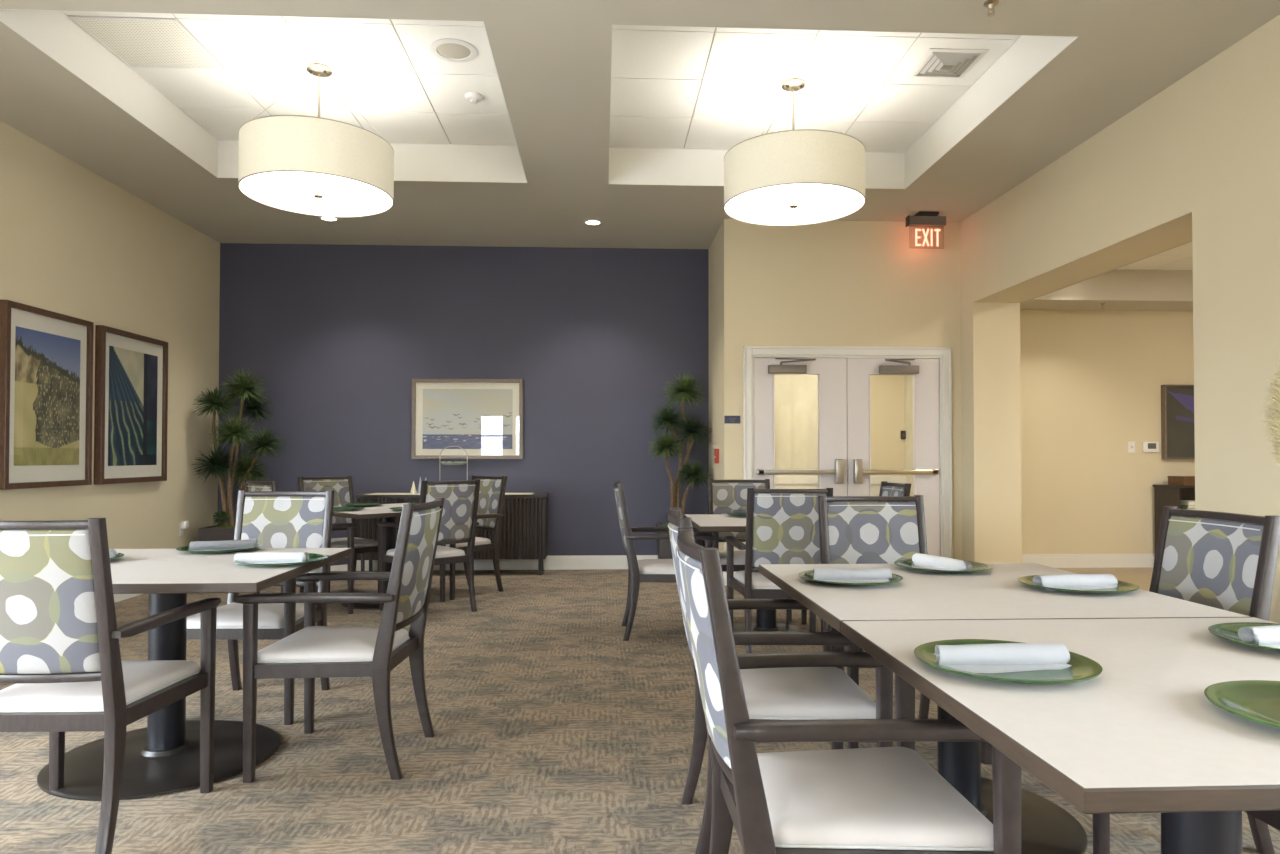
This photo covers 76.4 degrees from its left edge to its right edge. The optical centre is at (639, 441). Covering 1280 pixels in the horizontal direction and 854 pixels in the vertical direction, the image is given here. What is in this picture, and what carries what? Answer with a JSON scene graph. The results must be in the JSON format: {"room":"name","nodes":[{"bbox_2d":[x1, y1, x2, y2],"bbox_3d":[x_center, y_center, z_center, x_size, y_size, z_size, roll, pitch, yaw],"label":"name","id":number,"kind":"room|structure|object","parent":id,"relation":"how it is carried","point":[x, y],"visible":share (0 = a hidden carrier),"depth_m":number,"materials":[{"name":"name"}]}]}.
{"room":"care facility","nodes":[
{"label":"care facility","id":0,"kind":"room"},
{"bbox_2d":[0,121,219,548],"bbox_3d":[-4.164,-0.653,3.115,0.120,3.790,10.830,0,-1,-3],"label":"wall","id":1,"kind":"structure","parent":0,"point":[74,242],"depth_m":6.69,"materials":[{"name":"beige paint"}]},
{"bbox_2d":[0,300,93,489],"bbox_3d":[-4.198,-0.303,5.776,0.058,1.245,0.910,0,-1,-3],"label":"framed picture","id":2,"kind":"object","parent":1,"relation":"attached to","point":[46,357],"visible":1,"depth_m":5.71,"materials":[{"name":"brown wood"}]},
{"bbox_2d":[14,326,80,465],"bbox_3d":[-4.194,-0.303,5.777,0.001,0.935,0.680,0,-1,-3],"label":"print","id":3,"kind":"object","parent":2,"relation":"attached to","point":[47,365],"depth_m":5.75},
{"bbox_2d":[114,594,141,602],"bbox_3d":[-4.098,1.169,3.088,0.015,0.145,10.590,0,-1,-3],"label":"baseboard","id":4,"kind":"structure","parent":1,"relation":"attached to","point":[117,597],"depth_m":6.70,"materials":[{"name":"white paint"}]},
{"bbox_2d":[94,325,167,483],"bbox_3d":[-4.247,-0.283,6.826,0.058,1.243,0.962,0,-1,-3],"label":"framed picture","id":5,"kind":"object","parent":1,"relation":"attached to","point":[131,406],"visible":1,"depth_m":6.75,"materials":[{"name":"paper"}]},
{"bbox_2d":[108,345,157,465],"bbox_3d":[-4.243,-0.283,6.826,0.001,0.959,0.708,0,-1,-3],"label":"print","id":6,"kind":"object","parent":5,"relation":"attached to","point":[133,375],"depth_m":6.80},
{"bbox_2d":[62,11,516,145],"bbox_3d":[-2.071,-2.425,5.292,2.438,0.030,2.438,0,-1,-3],"label":"ceiling","id":7,"kind":"structure","parent":0,"point":[387,69],"depth_m":5.38,"materials":[{"name":"tile"}]},
{"bbox_2d":[68,16,223,68],"bbox_3d":[-2.970,-2.417,4.945,0.598,0.008,0.598,0,-1,-3],"label":"tile","id":8,"kind":"object","parent":7,"relation":"in","point":[137,42],"visible":1,"depth_m":4.92,"materials":[{"name":"white tile"}]},
{"bbox_2d":[238,63,393,216],"bbox_3d":[-2.069,-1.984,5.244,0.929,0.854,0.929,0,-1,-3],"label":"pendant lamp","id":9,"kind":"object","parent":7,"relation":"hanging from","point":[308,165],"visible":1,"depth_m":4.94,"materials":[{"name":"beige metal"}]},
{"bbox_2d":[239,171,392,215],"bbox_3d":[-2.069,-1.589,5.237,0.914,0.004,0.914,0,-1,-3],"label":"diffuser","id":10,"kind":"object","parent":9,"relation":"attached to","point":[340,193],"depth_m":5.18,"materials":[{"name":"white"}]},
{"bbox_2d":[430,38,477,61],"bbox_3d":[-1.146,-2.408,5.013,0.288,0.011,0.288,0,-1,-3],"label":"ceiling speaker","id":11,"kind":"object","parent":7,"relation":"attached to","point":[452,50],"visible":1,"depth_m":5.00,"materials":[{"name":"white plastic"}]},
{"bbox_2d":[437,43,470,58],"bbox_3d":[-1.146,-2.406,5.013,0.208,0.008,0.208,0,-1,-3],"label":"speaker grille","id":12,"kind":"object","parent":11,"relation":"attached to","point":[444,50],"depth_m":5.01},
{"bbox_2d":[464,92,482,103],"bbox_3d":[-1.154,-2.378,5.653,0.128,0.050,0.128,0,-1,-3],"label":"smoke detector","id":13,"kind":"object","parent":7,"relation":"attached to","point":[472,97],"visible":1,"depth_m":5.62,"materials":[{"name":"white plastic"}]},
{"bbox_2d":[217,243,708,555],"bbox_3d":[-1.789,-0.559,8.586,5.135,3.790,0.120,0,-1,-3],"label":"wall","id":14,"kind":"structure","parent":0,"point":[338,336],"depth_m":8.54,"materials":[{"name":"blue paint"}]},
{"bbox_2d":[412,379,522,458],"bbox_3d":[-1.798,-0.240,8.497,1.146,0.834,0.043,0,-1,-3],"label":"framed picture","id":15,"kind":"object","parent":14,"relation":"attached to","point":[482,417],"visible":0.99,"depth_m":8.49,"materials":[{"name":"beige paper"}]},
{"bbox_2d":[422,389,512,448],"bbox_3d":[-1.798,-0.240,8.494,0.930,0.626,0.001,0,-1,-3],"label":"print","id":16,"kind":"object","parent":15,"relation":"attached to","point":[463,418],"depth_m":8.49},
{"bbox_2d":[330,555,657,570],"bbox_3d":[-1.805,1.262,8.487,5.070,0.145,0.016,0,-1,-3],"label":"baseboard","id":17,"kind":"structure","parent":14,"relation":"attached to","point":[574,562],"depth_m":8.52,"materials":[{"name":"white paint"}]},
{"bbox_2d":[0,567,1279,853],"bbox_3d":[1.865,1.281,3.365,11.955,0.060,10.590,0,-1,-3],"label":"floor","id":18,"kind":"structure","parent":0,"point":[555,732],"depth_m":3.29,"materials":[{"name":"carpet"}]},
{"bbox_2d":[0,518,220,853],"bbox_3d":[-1.792,0.729,2.616,0.587,1.012,0.663,0,-1,-2],"label":"armchair","id":19,"kind":"object","parent":18,"relation":"on","point":[60,635],"visible":1,"depth_m":2.38,"materials":[{"name":"brown wood"}]},
{"bbox_2d":[37,548,351,800],"bbox_3d":[-1.869,0.863,3.217,1.118,0.765,1.045,0,-1,-3],"label":"dining table","id":20,"kind":"object","parent":18,"relation":"on","point":[162,757],"visible":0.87,"depth_m":3.13,"materials":[{"name":"beige laminate"}]},
{"bbox_2d":[110,553,123,559],"bbox_3d":[-2.270,0.471,3.260,0.346,0.020,0.346,0,-1,-3],"label":"charger plate","id":21,"kind":"object","parent":20,"relation":"on","point":[118,555],"visible":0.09,"depth_m":3.33,"materials":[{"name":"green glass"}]},
{"bbox_2d":[109,549,117,560],"bbox_3d":[-2.244,0.454,3.245,0.274,0.043,0.089,0,-1,-17],"label":"rolled napkin","id":22,"kind":"object","parent":21,"relation":"on","point":[112,553],"visible":0.12,"depth_m":3.28,"materials":[{"name":"white fabric"}]},
{"bbox_2d":[176,543,262,553],"bbox_3d":[-1.878,0.477,3.644,0.346,0.020,0.346,0,-1,-3],"label":"charger plate","id":23,"kind":"object","parent":20,"relation":"on","point":[184,548],"visible":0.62,"depth_m":3.54,"materials":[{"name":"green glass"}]},
{"bbox_2d":[188,539,256,552],"bbox_3d":[-1.852,0.460,3.618,0.273,0.043,0.088,1,-1,-27],"label":"rolled napkin","id":24,"kind":"object","parent":23,"relation":"on","point":[231,544],"visible":0.96,"depth_m":3.61,"materials":[{"name":"white fabric"}]},
{"bbox_2d":[235,553,329,566],"bbox_3d":[-1.415,0.471,3.230,0.346,0.020,0.346,0,-1,-3],"label":"charger plate","id":25,"kind":"object","parent":20,"relation":"on","point":[313,557],"visible":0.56,"depth_m":3.14,"materials":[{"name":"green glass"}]},
{"bbox_2d":[234,552,308,564],"bbox_3d":[-1.445,0.453,3.181,0.275,0.043,0.091,0,-1,-4],"label":"rolled napkin","id":26,"kind":"object","parent":25,"relation":"on","point":[253,557],"visible":0.98,"depth_m":3.17,"materials":[{"name":"white fabric"}]},
{"bbox_2d":[193,367,287,540],"bbox_3d":[-3.921,0.290,7.954,0.822,2.069,0.628,1,-1,-36],"label":"yucca","id":27,"kind":"object","parent":18,"relation":"on","point":[216,463],"visible":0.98,"depth_m":7.88,"materials":[{"name":"green plant"}]},
{"bbox_2d":[198,525,234,540],"bbox_3d":[-4.006,1.074,7.925,0.400,0.500,0.400,0,-1,-3],"label":"planter","id":28,"kind":"object","parent":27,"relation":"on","point":[216,532],"depth_m":7.73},
{"bbox_2d":[187,490,333,724],"bbox_3d":[-1.824,0.751,3.901,0.587,1.012,0.663,0,-1,0],"label":"armchair","id":29,"kind":"object","parent":18,"relation":"on","point":[276,519],"visible":0.44,"depth_m":4.15,"materials":[{"name":"brown wood"}]},
{"bbox_2d":[244,480,358,613],"bbox_3d":[-2.563,0.788,6.121,0.587,1.012,0.663,-1,-1,42],"label":"armchair","id":30,"kind":"object","parent":18,"relation":"on","point":[249,485],"visible":0.21,"depth_m":6.11,"materials":[{"name":"brown wood"}]},
{"bbox_2d":[298,475,377,592],"bbox_3d":[-2.558,0.803,6.974,0.663,1.012,0.587,-1,-1,42],"label":"armchair","id":31,"kind":"object","parent":18,"relation":"on","point":[342,486],"visible":0.36,"depth_m":7.16,"materials":[{"name":"brown wood"}]},
{"bbox_2d":[233,498,444,782],"bbox_3d":[-1.152,0.740,3.247,0.663,1.012,0.587,0,-1,1],"label":"armchair","id":32,"kind":"object","parent":18,"relation":"on","point":[311,652],"visible":1,"depth_m":3.04,"materials":[{"name":"brown wood"}]},
{"bbox_2d":[333,503,407,609],"bbox_3d":[-2.065,0.921,6.626,1.035,0.765,1.035,-1,-1,42],"label":"dining table","id":33,"kind":"object","parent":18,"relation":"on","point":[382,512],"visible":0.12,"depth_m":6.40,"materials":[{"name":"beige laminate"}]},
{"bbox_2d":[333,507,364,510],"bbox_3d":[-2.319,0.523,6.331,0.346,0.020,0.346,0,-1,-3],"label":"charger plate","id":34,"kind":"object","parent":33,"relation":"on","point":[334,508],"visible":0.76,"depth_m":6.41,"materials":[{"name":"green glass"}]},
{"bbox_2d":[341,503,383,506],"bbox_3d":[-2.345,0.532,6.890,0.346,0.020,0.346,0,-1,-3],"label":"charger plate","id":35,"kind":"object","parent":33,"relation":"on","point":[345,504],"visible":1,"depth_m":6.90,"materials":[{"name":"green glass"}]},
{"bbox_2d":[377,479,479,611],"bbox_3d":[-1.609,0.791,6.272,0.587,1.012,0.663,1,-1,-44],"label":"armchair","id":36,"kind":"object","parent":18,"relation":"on","point":[458,524],"visible":0.7,"depth_m":6.16,"materials":[{"name":"brown wood"}]},
{"bbox_2d":[354,493,548,574],"bbox_3d":[-1.880,0.928,8.247,1.887,0.805,0.400,0,-1,-3],"label":"sideboard","id":37,"kind":"object","parent":18,"relation":"on","point":[524,526],"visible":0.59,"depth_m":8.09,"materials":[{"name":"brown wood"}]},
{"bbox_2d":[365,493,532,494],"bbox_3d":[-1.902,0.523,8.231,1.630,0.003,0.364,0,-1,-3],"label":"table runner","id":38,"kind":"object","parent":37,"relation":"on","point":[372,493],"visible":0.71,"depth_m":8.08,"materials":[{"name":"beige fabric"}]},
{"bbox_2d":[439,446,467,480],"bbox_3d":[-1.887,0.280,8.237,0.292,0.484,0.292,0,-1,-3],"label":"wire stand","id":39,"kind":"object","parent":38,"relation":"on","point":[442,462],"visible":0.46,"depth_m":8.23,"materials":[{"name":"metal"}]},
{"bbox_2d":[446,475,506,599],"bbox_3d":[-1.562,0.806,7.132,0.587,1.012,0.663,-1,-1,42],"label":"armchair","id":40,"kind":"object","parent":18,"relation":"on","point":[492,489],"visible":0.5,"depth_m":7.17,"materials":[{"name":"brown wood"}]},
{"bbox_2d":[614,481,716,640],"bbox_3d":[0.154,0.780,5.506,0.663,1.012,0.587,0,-1,-3],"label":"armchair","id":41,"kind":"object","parent":18,"relation":"on","point":[645,570],"visible":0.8,"depth_m":5.26,"materials":[{"name":"brown wood"}]},
{"bbox_2d":[656,522,695,558],"bbox_3d":[0.368,1.083,8.269,0.380,0.500,0.380,0,-1,-3],"label":"planter","id":42,"kind":"object","parent":18,"relation":"on","point":[664,545],"depth_m":8.09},
{"bbox_2d":[647,371,711,558],"bbox_3d":[0.401,0.301,8.268,0.665,2.063,0.572,0,-1,-3],"label":"yucca","id":43,"kind":"object","parent":18,"relation":"on","point":[682,389],"visible":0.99,"depth_m":8.22,"materials":[{"name":"green plant"}]},
{"bbox_2d":[684,514,809,631],"bbox_3d":[0.845,0.903,5.451,1.010,0.765,1.000,0,-1,-3],"label":"dining table","id":44,"kind":"object","parent":18,"relation":"on","point":[765,618],"visible":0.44,"depth_m":5.39,"materials":[{"name":"beige laminate"}]},
{"bbox_2d":[726,512,745,516],"bbox_3d":[0.781,0.515,5.755,0.346,0.020,0.346,0,-1,-3],"label":"charger plate","id":45,"kind":"object","parent":44,"relation":"on","point":[730,512],"visible":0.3,"depth_m":5.65,"materials":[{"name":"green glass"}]},
{"bbox_2d":[731,510,746,516],"bbox_3d":[0.777,0.499,5.737,0.274,0.043,0.088,0,-1,-20],"label":"rolled napkin","id":46,"kind":"object","parent":45,"relation":"on","point":[734,512],"visible":0.38,"depth_m":5.71,"materials":[{"name":"white fabric"}]},
{"bbox_2d":[708,479,791,624],"bbox_3d":[0.783,0.789,6.044,0.587,1.012,0.663,0,-1,-3],"label":"armchair","id":47,"kind":"object","parent":18,"relation":"on","point":[724,496],"visible":0.25,"depth_m":6.30,"materials":[{"name":"brown wood"}]},
{"bbox_2d":[725,488,832,652],"bbox_3d":[0.839,0.770,4.879,0.587,1.012,0.663,0,-1,-2],"label":"armchair","id":48,"kind":"object","parent":18,"relation":"on","point":[780,528],"visible":0.54,"depth_m":4.60,"materials":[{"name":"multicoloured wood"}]},
{"bbox_2d":[668,508,892,853],"bbox_3d":[0.420,0.730,2.588,0.663,1.012,0.587,0,-1,-1],"label":"armchair","id":49,"kind":"object","parent":18,"relation":"on","point":[793,693],"visible":0.56,"depth_m":2.43,"materials":[{"name":"brown wood"}]},
{"bbox_2d":[677,527,1020,853],"bbox_3d":[0.416,0.717,1.810,0.663,1.012,0.587,0,-1,-3],"label":"armchair","id":50,"kind":"object","parent":18,"relation":"on","point":[879,800],"visible":0.95,"depth_m":1.62,"materials":[{"name":"white fabric"}]},
{"bbox_2d":[801,481,910,631],"bbox_3d":[1.451,0.781,5.531,0.663,1.012,0.587,0,-1,-3],"label":"armchair","id":51,"kind":"object","parent":18,"relation":"on","point":[886,489],"visible":0.18,"depth_m":5.62,"materials":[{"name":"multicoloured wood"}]},
{"bbox_2d":[818,495,991,764],"bbox_3d":[1.072,0.745,3.435,0.587,1.012,0.663,0,-1,-3],"label":"armchair","id":52,"kind":"object","parent":18,"relation":"on","point":[852,529],"visible":0.27,"depth_m":3.70,"materials":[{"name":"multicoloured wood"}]},
{"bbox_2d":[759,563,1251,853],"bbox_3d":[1.050,0.856,2.682,1.114,0.765,1.094,0,-1,-3],"label":"dining table","id":53,"kind":"object","parent":18,"relation":"on","point":[996,593],"visible":0.35,"depth_m":2.51,"materials":[{"name":"beige laminate"}]},
{"bbox_2d":[798,570,902,585],"bbox_3d":[0.716,0.465,2.774,0.346,0.020,0.346,0,-1,-3],"label":"charger plate","id":54,"kind":"object","parent":53,"relation":"on","point":[807,575],"visible":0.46,"depth_m":2.68,"materials":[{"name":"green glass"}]},
{"bbox_2d":[811,568,891,582],"bbox_3d":[0.715,0.448,2.736,0.273,0.043,0.088,0,-1,-3],"label":"rolled napkin","id":55,"kind":"object","parent":54,"relation":"on","point":[843,575],"visible":0.98,"depth_m":2.73,"materials":[{"name":"white fabric"}]},
{"bbox_2d":[894,559,991,572],"bbox_3d":[1.137,0.470,3.064,0.346,0.020,0.346,0,-1,-3],"label":"charger plate","id":56,"kind":"object","parent":53,"relation":"on","point":[907,563],"visible":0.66,"depth_m":3.03,"materials":[{"name":"green ceramic"}]},
{"bbox_2d":[912,553,971,570],"bbox_3d":[1.120,0.453,3.059,0.088,0.043,0.274,0,-1,-21],"label":"rolled napkin","id":57,"kind":"object","parent":56,"relation":"on","point":[919,560],"visible":0.94,"depth_m":3.04,"materials":[{"name":"white fabric"}]},
{"bbox_2d":[1017,575,1138,593],"bbox_3d":[1.408,0.463,2.626,0.346,0.020,0.346,0,-1,-3],"label":"charger plate","id":58,"kind":"object","parent":53,"relation":"on","point":[1122,586],"visible":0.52,"depth_m":2.56,"materials":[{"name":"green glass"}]},
{"bbox_2d":[1033,574,1117,590],"bbox_3d":[1.403,0.446,2.599,0.274,0.043,0.089,0,-1,-10],"label":"rolled napkin","id":59,"kind":"object","parent":58,"relation":"on","point":[1062,581],"visible":0.98,"depth_m":2.59,"materials":[{"name":"white fabric"}]},
{"bbox_2d":[840,617,1279,853],"bbox_3d":[1.100,0.838,1.596,1.114,0.765,1.066,0,-1,-3],"label":"dining table","id":60,"kind":"object","parent":18,"relation":"on","point":[1143,734],"visible":0.81,"depth_m":1.40,"materials":[{"name":"beige laminate"}]},
{"bbox_2d":[914,639,1102,683],"bbox_3d":[0.735,0.446,1.644,0.346,0.020,0.346,0,-1,-3],"label":"charger plate","id":61,"kind":"object","parent":60,"relation":"on","point":[1083,668],"visible":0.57,"depth_m":1.58,"materials":[{"name":"green ceramic"}]},
{"bbox_2d":[933,643,1071,672],"bbox_3d":[0.729,0.428,1.626,0.275,0.043,0.091,0,-1,-3],"label":"rolled napkin","id":62,"kind":"object","parent":61,"relation":"on","point":[1002,657],"visible":0.99,"depth_m":1.62,"materials":[{"name":"white fabric"}]},
{"bbox_2d":[1204,680,1279,727],"bbox_3d":[1.119,0.440,1.311,0.346,0.020,0.346,0,-1,-3],"label":"charger plate","id":63,"kind":"object","parent":60,"relation":"on","point":[1254,700],"visible":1,"depth_m":1.40,"materials":[{"name":"green ceramic"}]},
{"bbox_2d":[1208,622,1279,651],"bbox_3d":[1.488,0.449,1.829,0.346,0.020,0.346,0,-1,-3],"label":"charger plate","id":64,"kind":"object","parent":60,"relation":"on","point":[1228,631],"visible":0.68,"depth_m":1.93,"materials":[{"name":"green ceramic"}]},
{"bbox_2d":[1238,625,1279,649],"bbox_3d":[1.491,0.432,1.812,0.274,0.043,0.089,0,-1,-6],"label":"rolled napkin","id":65,"kind":"object","parent":64,"relation":"on","point":[1269,636],"visible":0.97,"depth_m":1.80,"materials":[{"name":"white fabric"}]},
{"bbox_2d":[1153,484,1194,554],"bbox_3d":[6.156,0.897,8.555,1.320,0.890,0.375,0,-1,-3],"label":"bookcase","id":66,"kind":"object","parent":18,"relation":"on","point":[1164,494],"visible":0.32,"depth_m":8.62,"materials":[{"name":"brown wood"}]},
{"bbox_2d":[1168,476,1194,484],"bbox_3d":[5.806,0.406,8.555,0.366,0.092,0.246,0,-1,-3],"label":"wooden box","id":67,"kind":"object","parent":66,"relation":"on","point":[1172,480],"visible":0.52,"depth_m":8.46,"materials":[{"name":"brown wood"}]},
{"bbox_3d":[5.778,0.703,8.508,0.280,0.035,0.210,0,-1,-3],"label":"book","id":68,"kind":"object","parent":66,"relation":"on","visible":0},
{"bbox_2d":[1181,505,1194,507],"bbox_3d":[5.788,0.670,8.509,0.280,0.030,0.210,0,-1,-3],"label":"book","id":69,"kind":"object","parent":68,"relation":"on","point":[1182,506],"visible":0.3,"depth_m":8.40,"materials":[{"name":"white paper"}]},
{"bbox_2d":[1181,500,1194,504],"bbox_3d":[5.798,0.635,8.510,0.280,0.040,0.210,0,-1,-3],"label":"book","id":70,"kind":"object","parent":69,"relation":"on","point":[1183,502],"visible":0.48,"depth_m":8.43,"materials":[{"name":"white paper"}]},
{"bbox_2d":[1092,506,1279,853],"bbox_3d":[1.615,0.733,2.666,0.663,1.012,0.587,0,-1,-3],"label":"armchair","id":71,"kind":"object","parent":18,"relation":"on","point":[1229,565],"visible":0.27,"depth_m":2.62,"materials":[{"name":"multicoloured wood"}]},
{"bbox_2d":[1245,810,1279,830],"bbox_3d":[1.681,0.718,1.788,0.663,1.012,0.587,0,-1,-3],"label":"armchair","id":72,"kind":"object","parent":18,"relation":"on","point":[1272,818],"visible":0.02,"depth_m":1.80,"materials":[{"name":"brown wood"}]},
{"bbox_2d":[1273,583,1279,623],"bbox_3d":[3.003,0.816,3.611,0.310,0.880,0.310,0,-1,-3],"label":"floor vase","id":73,"kind":"object","parent":18,"relation":"on","point":[1276,617],"visible":0.48,"depth_m":3.66,"materials":[{"name":"ceramic"}]},
{"bbox_2d":[1260,369,1279,464],"bbox_3d":[2.850,0.067,3.592,0.184,0.779,0.207,-1,-1,37],"label":"plume","id":74,"kind":"object","parent":73,"relation":"in","point":[1275,404],"visible":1,"depth_m":3.60,"materials":[{"name":"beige plant"}]},
{"bbox_2d":[0,0,1279,248],"bbox_3d":[-0.445,-2.169,3.315,7.323,0.050,10.590,0,-1,-3],"label":"ceiling","id":75,"kind":"structure","parent":0,"point":[552,58],"depth_m":5.15,"materials":[{"name":"paint"}]},
{"bbox_2d":[0,9,526,182],"bbox_3d":[-2.071,-2.276,5.290,2.445,0.328,2.445,0,-1,-3],"label":"ceiling tray edge","id":76,"kind":"structure","parent":75,"relation":"attached to","point":[52,32],"depth_m":5.74,"materials":[{"name":"white paint"}]},
{"bbox_2d":[319,216,338,220],"bbox_3d":[-2.881,-2.070,7.538,0.172,0.007,0.172,0,-1,-3],"label":"recessed light","id":77,"kind":"object","parent":75,"relation":"in","point":[320,217],"visible":0.85,"depth_m":7.54,"materials":[{"name":"white glass"}]},
{"bbox_2d":[584,219,601,224],"bbox_3d":[-0.443,-2.066,7.660,0.172,0.007,0.172,0,-1,-3],"label":"recessed light","id":78,"kind":"object","parent":75,"relation":"in","point":[588,222],"visible":1,"depth_m":7.66,"materials":[{"name":"white glass"}]},
{"bbox_2d":[608,25,1078,188],"bbox_3d":[1.022,-2.271,5.434,2.445,0.328,2.445,0,-1,-3],"label":"ceiling tray edge","id":79,"kind":"structure","parent":75,"relation":"attached to","point":[1029,54],"depth_m":6.38,"materials":[{"name":"white paint"}]},
{"bbox_2d":[906,211,945,245],"bbox_3d":[2.594,-1.914,7.383,0.348,0.318,0.140,0,-1,-3],"label":"exit sign","id":80,"kind":"object","parent":75,"relation":"hanging from","point":[922,218],"visible":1,"depth_m":7.35,"materials":[{"name":"black plastic"}]},
{"bbox_2d":[984,0,998,16],"bbox_3d":[1.705,-2.102,3.952,0.068,0.059,0.068,0,-1,-3],"label":"sprinkler head","id":81,"kind":"object","parent":75,"relation":"attached to","point":[989,4],"visible":1,"depth_m":3.94},
{"bbox_2d":[708,219,736,550],"bbox_3d":[0.814,-0.391,8.090,0.120,3.442,1.110,0,-1,-3],"label":"wall","id":82,"kind":"structure","parent":0,"point":[722,252],"depth_m":7.56,"materials":[{"name":"beige paint"}]},
{"bbox_2d":[714,449,718,462],"bbox_3d":[0.741,0.137,7.892,0.042,0.140,0.080,0,-1,-3],"label":"fire alarm pull","id":83,"kind":"object","parent":82,"relation":"attached to","point":[716,451],"visible":1,"depth_m":7.85,"materials":[{"name":"red plastic"}]},
{"bbox_2d":[610,25,1021,152],"bbox_3d":[1.022,-2.420,5.437,2.438,0.030,2.438,0,-1,-3],"label":"ceiling","id":84,"kind":"structure","parent":0,"point":[672,87],"depth_m":5.49,"materials":[{"name":"tile"}]},
{"bbox_2d":[724,78,865,225],"bbox_3d":[1.027,-1.978,5.448,0.929,0.854,0.929,0,-1,-3],"label":"pendant lamp","id":85,"kind":"object","parent":84,"relation":"hanging from","point":[793,177],"visible":1,"depth_m":5.13,"materials":[{"name":"beige fabric"}]},
{"bbox_2d":[725,184,863,224],"bbox_3d":[1.027,-1.583,5.441,0.914,0.004,0.914,0,-1,-3],"label":"diffuser","id":86,"kind":"object","parent":85,"relation":"attached to","point":[759,204],"depth_m":5.40,"materials":[{"name":"white plastic"}]},
{"bbox_2d":[907,48,988,77],"bbox_3d":[1.950,-2.393,5.174,0.370,0.032,0.370,0,-1,-3],"label":"ceiling vent","id":87,"kind":"object","parent":84,"relation":"in","point":[936,62],"visible":1,"depth_m":5.14,"materials":[{"name":"white plastic"}]},
{"bbox_2d":[774,374,904,475],"bbox_3d":[1.954,-0.041,9.764,2.555,2.800,0.120,0,-1,-3],"label":"wall","id":88,"kind":"structure","parent":0,"point":[795,396],"depth_m":9.71,"materials":[{"name":"beige paint"}]},
{"bbox_2d":[775,476,905,495],"bbox_3d":[1.979,0.883,9.674,2.400,0.950,0.030,0,-1,-3],"label":"trim","id":89,"kind":"structure","parent":88,"relation":"attached to","point":[781,482],"depth_m":9.67,"materials":[{"name":"white paint"}]},
{"bbox_2d":[737,220,961,559],"bbox_3d":[2.173,-0.397,7.658,2.555,3.442,0.120,0,-1,-3],"label":"wall","id":90,"kind":"structure","parent":0,"point":[829,283],"depth_m":7.61,"materials":[{"name":"beige paint"}]},
{"bbox_2d":[724,416,739,422],"bbox_3d":[0.855,-0.207,7.528,0.148,0.072,0.009,0,-1,-3],"label":"door sign","id":91,"kind":"object","parent":90,"relation":"attached to","point":[727,419],"visible":1,"depth_m":7.52,"materials":[{"name":"blue plastic"}]},
{"bbox_2d":[754,357,846,495],"bbox_3d":[1.495,0.264,7.524,0.874,2.099,0.173,0,-1,-3],"label":"door","id":92,"kind":"structure","parent":90,"relation":"in","point":[831,472],"depth_m":7.58,"materials":[{"name":"white paint"}]},
{"bbox_2d":[743,346,952,558],"bbox_3d":[1.931,0.219,7.621,1.956,2.208,0.150,0,-1,-3],"label":"trim","id":93,"kind":"structure","parent":90,"relation":"attached to","point":[943,354],"depth_m":7.59,"materials":[{"name":"white paint"}]},
{"bbox_2d":[847,358,939,555],"bbox_3d":[2.374,0.265,7.565,0.874,2.099,0.172,0,-1,-3],"label":"door","id":94,"kind":"structure","parent":90,"relation":"in","point":[925,472],"depth_m":7.61,"materials":[{"name":"white paint"}]},
{"bbox_2d":[905,375,912,495],"bbox_3d":[3.252,-0.056,8.764,0.055,2.800,2.000,0,-1,-3],"label":"wall","id":95,"kind":"structure","parent":0,"point":[908,378],"depth_m":9.62,"materials":[{"name":"beige paint"}]},
{"bbox_2d":[1020,240,1192,310],"bbox_3d":[5.638,-1.629,5.848,4.195,0.330,5.900,0,-1,-3],"label":"ceiling","id":96,"kind":"structure","parent":0,"point":[1121,290],"depth_m":8.21,"materials":[{"name":"paint"}]},
{"bbox_2d":[1020,310,1194,553],"bbox_3d":[5.497,-0.498,8.836,4.195,3.690,0.120,0,-1,-3],"label":"wall","id":97,"kind":"structure","parent":0,"point":[1091,381],"depth_m":8.74,"materials":[{"name":"beige paint"}]},
{"bbox_2d":[1022,554,1154,567],"bbox_3d":[5.499,1.273,8.738,4.195,0.145,0.016,0,-1,-3],"label":"baseboard","id":98,"kind":"structure","parent":97,"relation":"attached to","point":[1051,560],"depth_m":8.70,"materials":[{"name":"white paint"}]},
{"bbox_2d":[1128,442,1134,452],"bbox_3d":[5.287,0.055,8.748,0.074,0.120,0.016,0,-1,-3],"label":"light switch","id":99,"kind":"object","parent":97,"relation":"attached to","point":[1131,445],"visible":1,"depth_m":8.75,"materials":[{"name":"white plastic"}]},
{"bbox_2d":[1142,442,1158,451],"bbox_3d":[5.493,0.055,8.751,0.170,0.110,0.030,0,-1,-3],"label":"thermostat","id":100,"kind":"object","parent":97,"relation":"attached to","point":[1147,446],"visible":1,"depth_m":8.74,"materials":[{"name":"white plastic"}]},
{"bbox_2d":[1161,385,1194,458],"bbox_3d":[6.218,-0.214,8.769,1.200,0.800,0.068,0,-1,-3],"label":"framed picture","id":101,"kind":"object","parent":97,"relation":"attached to","point":[1177,401],"visible":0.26,"depth_m":8.74,"materials":[{"name":"brown glass"}]},
{"bbox_2d":[960,15,1279,621],"bbox_3d":[3.458,-0.478,2.853,0.437,3.442,9.600,0,-1,-3],"label":"wall","id":102,"kind":"structure","parent":0,"point":[1198,161],"depth_m":4.83,"materials":[{"name":"beige paint"}]},
{"bbox_2d":[1115,242,1192,269],"bbox_3d":[5.590,-1.790,5.814,3.095,0.030,4.830,0,-1,-3],"label":"ceiling","id":103,"kind":"structure","parent":0,"point":[1181,257],"depth_m":7.85,"materials":[{"name":"paint"}]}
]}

